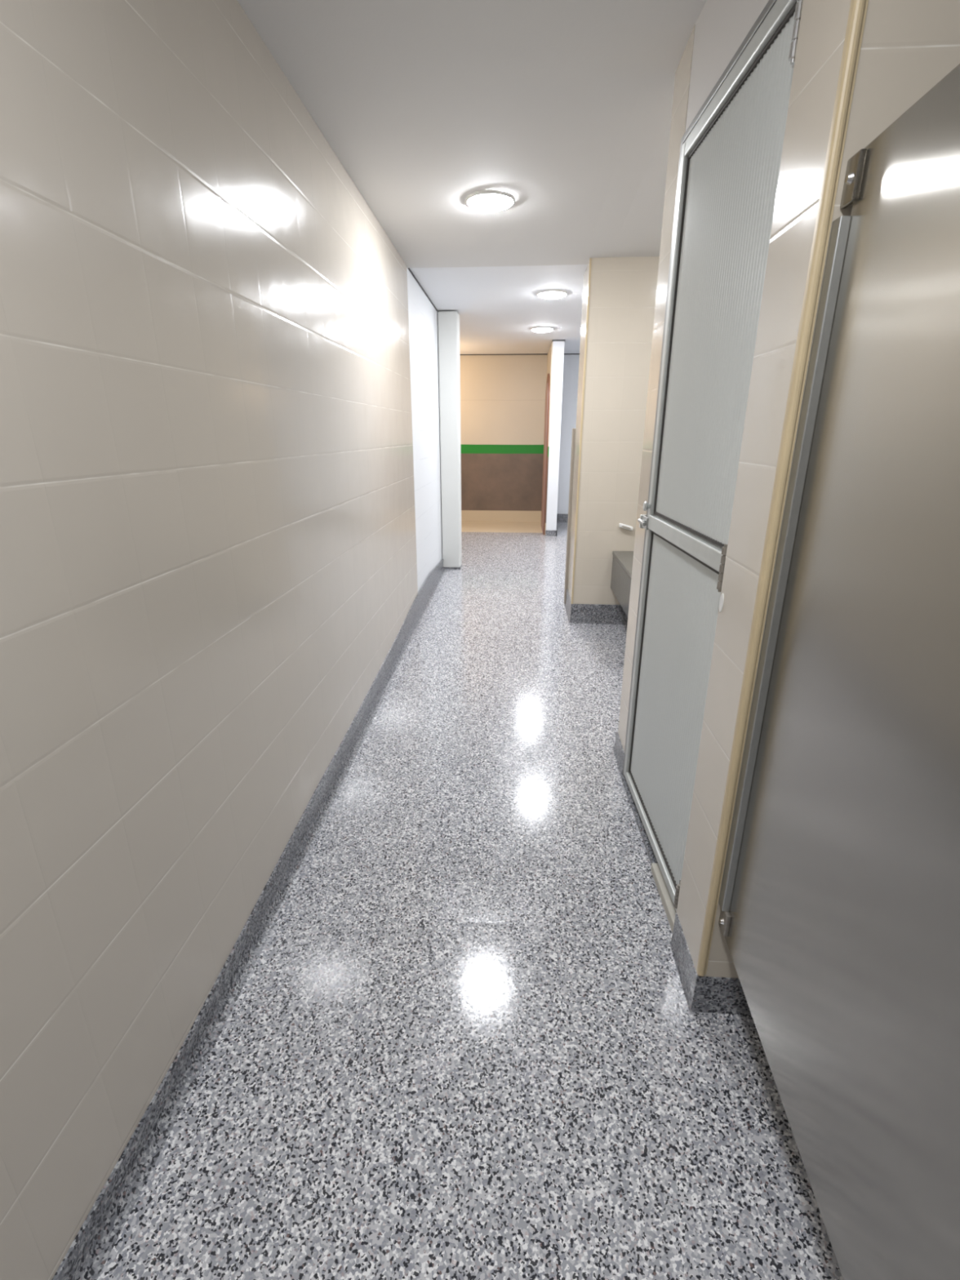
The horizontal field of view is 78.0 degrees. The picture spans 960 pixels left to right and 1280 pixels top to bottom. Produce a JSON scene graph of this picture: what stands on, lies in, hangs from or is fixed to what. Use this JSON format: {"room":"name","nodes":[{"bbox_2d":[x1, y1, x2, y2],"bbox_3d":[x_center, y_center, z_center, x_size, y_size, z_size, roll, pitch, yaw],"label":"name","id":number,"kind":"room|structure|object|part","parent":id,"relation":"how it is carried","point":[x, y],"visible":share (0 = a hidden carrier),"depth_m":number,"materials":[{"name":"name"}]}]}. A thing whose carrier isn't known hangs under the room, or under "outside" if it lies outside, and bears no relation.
{"room":"public restroom","nodes":[
{"label":"public restroom","id":0,"kind":"room"},
{"bbox_2d":[0,0,442,1279],"bbox_3d":[-0.683,-0.429,1.717,0.151,2.516,8.189,1,19,3],"label":"wall","id":1,"kind":"structure","parent":0,"point":[208,562],"depth_m":1.20,"materials":[{"name":"beige tile"}]},
{"bbox_2d":[52,559,445,1279],"bbox_3d":[-0.599,0.610,1.971,0.033,0.272,7.997,1,19,3],"label":"baseboard","id":2,"kind":"structure","parent":1,"relation":"attached to","point":[90,1250],"depth_m":1.45,"materials":[{"name":"grey stone"}]},
{"bbox_2d":[407,267,437,311],"bbox_3d":[-0.412,-2.549,4.335,0.012,0.012,1.446,1,19,3],"label":"trim","id":3,"kind":"structure","parent":1,"relation":"attached to","point":[410,270],"depth_m":4.21,"materials":[{"name":"grey metal"}]},
{"bbox_2d":[444,564,462,568],"bbox_3d":[-0.272,-0.715,5.831,0.176,0.041,0.204,1,19,3],"label":"trim","id":4,"kind":"structure","parent":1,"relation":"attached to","point":[461,564],"depth_m":5.73,"materials":[{"name":"grey stone"}]},
{"bbox_2d":[437,311,462,567],"bbox_3d":[-0.271,-1.769,5.465,0.172,2.210,0.192,1,19,3],"label":"wall","id":5,"kind":"structure","parent":0,"point":[448,322],"depth_m":5.34,"materials":[{"name":"beige paint"}]},
{"bbox_2d":[97,520,843,1279],"bbox_3d":[0.287,0.236,3.363,4.575,0.281,10.980,1,19,3],"label":"floor","id":6,"kind":"structure","parent":0,"point":[464,1042],"depth_m":1.40,"materials":[{"name":"grey stone"}]},
{"bbox_2d":[564,428,575,604],"bbox_3d":[0.677,-0.907,4.473,0.024,1.299,0.073,1,19,3],"label":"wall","id":7,"kind":"structure","parent":6,"relation":"on","point":[573,439],"depth_m":4.43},
{"bbox_2d":[237,0,706,354],"bbox_3d":[0.293,-2.062,2.612,4.575,0.236,11.072,1,19,3],"label":"ceiling","id":8,"kind":"structure","parent":0,"point":[564,108],"depth_m":2.10,"materials":[{"name":"paint"}]},
{"bbox_2d":[465,189,515,211],"bbox_3d":[0.046,-1.972,2.679,0.224,0.033,0.224,1,19,3],"label":"recessed light","id":9,"kind":"object","parent":8,"relation":"in","point":[486,200],"visible":1,"depth_m":2.63,"materials":[{"name":"white plastic"}]},
{"bbox_2d":[530,326,553,332],"bbox_3d":[0.618,-3.079,5.896,0.228,0.033,0.228,1,19,3],"label":"recessed light","id":10,"kind":"object","parent":8,"relation":"in","point":[537,329],"visible":1,"depth_m":5.83,"materials":[{"name":"white plastic"}]},
{"bbox_2d":[531,328,552,332],"bbox_3d":[0.618,-3.074,5.898,0.208,0.020,0.208,1,19,3],"label":"diffuser","id":11,"kind":"object","parent":10,"relation":"attached to","point":[536,330],"depth_m":5.84,"materials":[{"name":"white plastic"}]},
{"bbox_2d":[537,289,567,298],"bbox_3d":[0.536,-2.563,4.411,0.228,0.033,0.228,1,19,3],"label":"recessed light","id":12,"kind":"object","parent":8,"relation":"in","point":[546,294],"visible":1,"depth_m":4.35,"materials":[{"name":"white plastic"}]},
{"bbox_2d":[537,292,565,298],"bbox_3d":[0.536,-2.557,4.413,0.208,0.020,0.208,1,19,3],"label":"diffuser","id":13,"kind":"object","parent":12,"relation":"attached to","point":[543,295],"depth_m":4.37,"materials":[{"name":"white plastic"}]},
{"bbox_2d":[459,354,579,521],"bbox_3d":[0.641,-2.682,8.197,4.758,2.276,0.092,1,19,3],"label":"wall","id":14,"kind":"structure","parent":0,"point":[503,397],"depth_m":8.12,"materials":[{"name":"beige paint"}]},
{"bbox_2d":[459,353,547,355],"bbox_3d":[-0.381,-3.767,7.835,2.531,0.012,0.009,1,19,3],"label":"trim","id":15,"kind":"structure","parent":14,"relation":"attached to","point":[527,353],"depth_m":7.78,"materials":[{"name":"grey metal"}]},
{"bbox_2d":[556,513,568,522],"bbox_3d":[1.971,-1.695,8.393,1.899,0.160,0.018,1,19,3],"label":"baseboard","id":16,"kind":"structure","parent":14,"relation":"attached to","point":[561,517],"depth_m":8.42,"materials":[{"name":"grey stone"}]},
{"bbox_2d":[551,339,579,354],"bbox_3d":[1.865,-3.513,7.120,2.040,0.016,1.240,1,19,3],"label":"trim","id":17,"kind":"structure","parent":14,"relation":"attached to","point":[553,340],"depth_m":6.60,"materials":[{"name":"grey metal"}]},
{"bbox_2d":[546,341,564,530],"bbox_3d":[0.915,-2.455,7.554,0.125,2.271,1.235,1,19,3],"label":"wall","id":18,"kind":"structure","parent":0,"point":[557,346],"depth_m":6.92,"materials":[{"name":"white paint"}]},
{"bbox_2d":[544,342,552,535],"bbox_3d":[0.848,-2.471,7.572,0.011,2.253,1.199,1,19,3],"label":"lining","id":19,"kind":"object","parent":18,"relation":"attached to","point":[549,357],"visible":0.43,"depth_m":7.02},
{"bbox_2d":[541,373,550,534],"bbox_3d":[0.825,-2.340,7.488,0.020,1.873,0.897,1,19,3],"label":"door","id":20,"kind":"structure","parent":19,"relation":"attached to","point":[548,383],"depth_m":7.26,"materials":[{"name":"brown wood"}]},
{"bbox_2d":[545,529,556,536],"bbox_3d":[0.914,-1.495,7.881,0.142,0.114,1.249,1,19,3],"label":"baseboard","id":21,"kind":"structure","parent":18,"relation":"attached to","point":[548,533],"depth_m":7.29,"materials":[{"name":"grey stone"}]},
{"bbox_2d":[567,256,659,604],"bbox_3d":[1.657,-1.246,4.017,1.984,2.370,0.421,1,19,3],"label":"wall","id":22,"kind":"structure","parent":0,"point":[623,294],"depth_m":3.80,"materials":[{"name":"beige tile"}]},
{"bbox_2d":[571,257,591,604],"bbox_3d":[0.654,-1.256,3.862,0.011,2.123,0.020,1,19,3],"label":"trim","id":23,"kind":"structure","parent":22,"relation":"attached to","point":[590,259],"depth_m":3.81,"materials":[{"name":"plastic"}]},
{"bbox_2d":[564,589,627,624],"bbox_3d":[1.647,-0.233,4.362,2.000,0.146,0.437,1,19,3],"label":"baseboard","id":24,"kind":"structure","parent":22,"relation":"attached to","point":[594,614],"depth_m":4.21,"materials":[{"name":"grey stone"}]},
{"bbox_2d":[610,551,633,616],"bbox_3d":[1.222,-0.341,3.686,0.686,0.262,0.849,1,19,3],"label":"bench","id":25,"kind":"object","parent":22,"relation":"attached to","point":[622,561],"visible":0.25,"depth_m":3.75,"materials":[{"name":"grey stone"}]},
{"bbox_2d":[618,523,633,530],"bbox_3d":[0.983,-0.761,3.991,0.094,0.049,0.029,1,19,3],"label":"wall holder","id":26,"kind":"object","parent":22,"relation":"attached to","point":[620,525],"visible":1,"depth_m":3.98,"materials":[{"name":"white plastic"}]},
{"bbox_2d":[617,24,695,751],"bbox_3d":[0.667,-0.612,2.152,0.124,2.525,0.215,1,19,3],"label":"wall strip","id":27,"kind":"object","parent":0,"point":[682,74],"visible":0.08,"depth_m":2.04,"materials":[{"name":"beige tile"}]},
{"bbox_2d":[612,731,624,775],"bbox_3d":[0.639,0.484,2.547,0.105,0.089,0.229,1,19,3],"label":"baseboard strip","id":28,"kind":"object","parent":27,"relation":"attached to","point":[619,753],"visible":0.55,"depth_m":2.54,"materials":[{"name":"grey stone"}]},
{"bbox_2d":[684,0,768,132],"bbox_3d":[0.638,-1.482,1.282,0.093,0.311,0.868,0,19,1],"label":"wall","id":29,"kind":"structure","parent":0,"point":[722,26],"depth_m":1.51,"materials":[{"name":"paint"}]},
{"bbox_2d":[676,0,850,975],"bbox_3d":[0.610,-0.272,1.173,0.142,2.525,0.206,1,19,3],"label":"wall pier","id":30,"kind":"object","parent":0,"point":[823,23],"visible":0.22,"depth_m":1.12,"materials":[{"name":"beige tile"}]},
{"bbox_2d":[622,0,803,911],"bbox_3d":[0.590,-0.328,1.708,0.068,2.152,0.894,0,19,1],"label":"door","id":31,"kind":"structure","parent":30,"relation":"attached to","point":[731,152],"depth_m":1.60,"materials":[{"name":"grey metal"}]},
{"bbox_3d":[0.575,-0.461,2.046,0.022,0.034,0.034,1,19,3],"label":"knob","id":32,"kind":"part","parent":31,"relation":"part of","materials":[{"name":"metal"}]},
{"bbox_3d":[0.593,0.664,2.030,0.035,0.034,0.740,0,19,1],"label":"rail","id":33,"kind":"part","parent":31,"relation":"part of","materials":[{"name":"metal"}]},
{"bbox_2d":[650,862,676,932],"bbox_3d":[0.571,0.797,1.816,0.027,0.047,0.284,0,19,1],"label":"door frame","id":34,"kind":"structure","parent":31,"relation":"attached to","point":[670,911],"depth_m":1.81,"materials":[{"name":"metal"}]},
{"bbox_3d":[0.595,0.193,1.866,0.008,0.972,0.729,0,19,1],"label":"ribbed pane","id":35,"kind":"part","parent":31,"relation":"part of","materials":[{"name":"grey glass"}]},
{"bbox_3d":[0.592,-0.282,1.688,0.038,0.048,0.771,0,19,1],"label":"rail","id":36,"kind":"part","parent":31,"relation":"part of","materials":[{"name":"metal"}]},
{"bbox_3d":[0.597,-0.790,1.524,0.008,1.023,0.729,0,19,1],"label":"ribbed pane","id":37,"kind":"part","parent":31,"relation":"part of","materials":[{"name":"grey glass"}]},
{"bbox_3d":[0.596,-1.288,1.350,0.035,0.041,0.740,0,19,1],"label":"rail","id":38,"kind":"part","parent":31,"relation":"part of","materials":[{"name":"metal"}]},
{"bbox_2d":[719,593,724,612],"bbox_3d":[0.544,-0.084,1.335,0.003,0.043,0.020,1,19,3],"label":"sticker","id":39,"kind":"object","parent":30,"relation":"attached to","point":[722,597],"visible":1,"depth_m":1.33,"materials":[{"name":"white plastic"}]},
{"bbox_2d":[697,0,959,977],"bbox_3d":[1.493,-0.234,1.068,1.916,2.525,0.096,1,19,3],"label":"wall","id":40,"kind":"structure","parent":0,"point":[908,46],"depth_m":0.87,"materials":[{"name":"beige tile"}]},
{"bbox_2d":[620,774,657,864],"bbox_3d":[0.635,0.732,2.053,0.130,0.069,0.869,0,19,1],"label":"trim","id":41,"kind":"structure","parent":40,"relation":"attached to","point":[648,847],"depth_m":2.14,"materials":[{"name":"grey metal"}]},
{"bbox_2d":[669,912,751,1015],"bbox_3d":[1.489,0.862,1.500,1.926,0.111,0.210,1,19,3],"label":"baseboard","id":42,"kind":"structure","parent":40,"relation":"attached to","point":[704,994],"depth_m":1.47,"materials":[{"name":"grey stone"}]},
{"bbox_2d":[696,0,868,976],"bbox_3d":[0.541,-0.308,1.054,0.020,2.370,0.017,1,19,3],"label":"trim","id":43,"kind":"structure","parent":40,"relation":"attached to","point":[858,8],"depth_m":1.03,"materials":[{"name":"plastic"}]},
{"bbox_2d":[718,63,959,1279],"bbox_3d":[0.500,0.272,0.368,0.042,1.555,1.679,2,19,5],"label":"door","id":44,"kind":"structure","parent":40,"relation":"attached to","point":[839,902],"depth_m":0.81,"materials":[{"name":"silver metal"}]}
]}

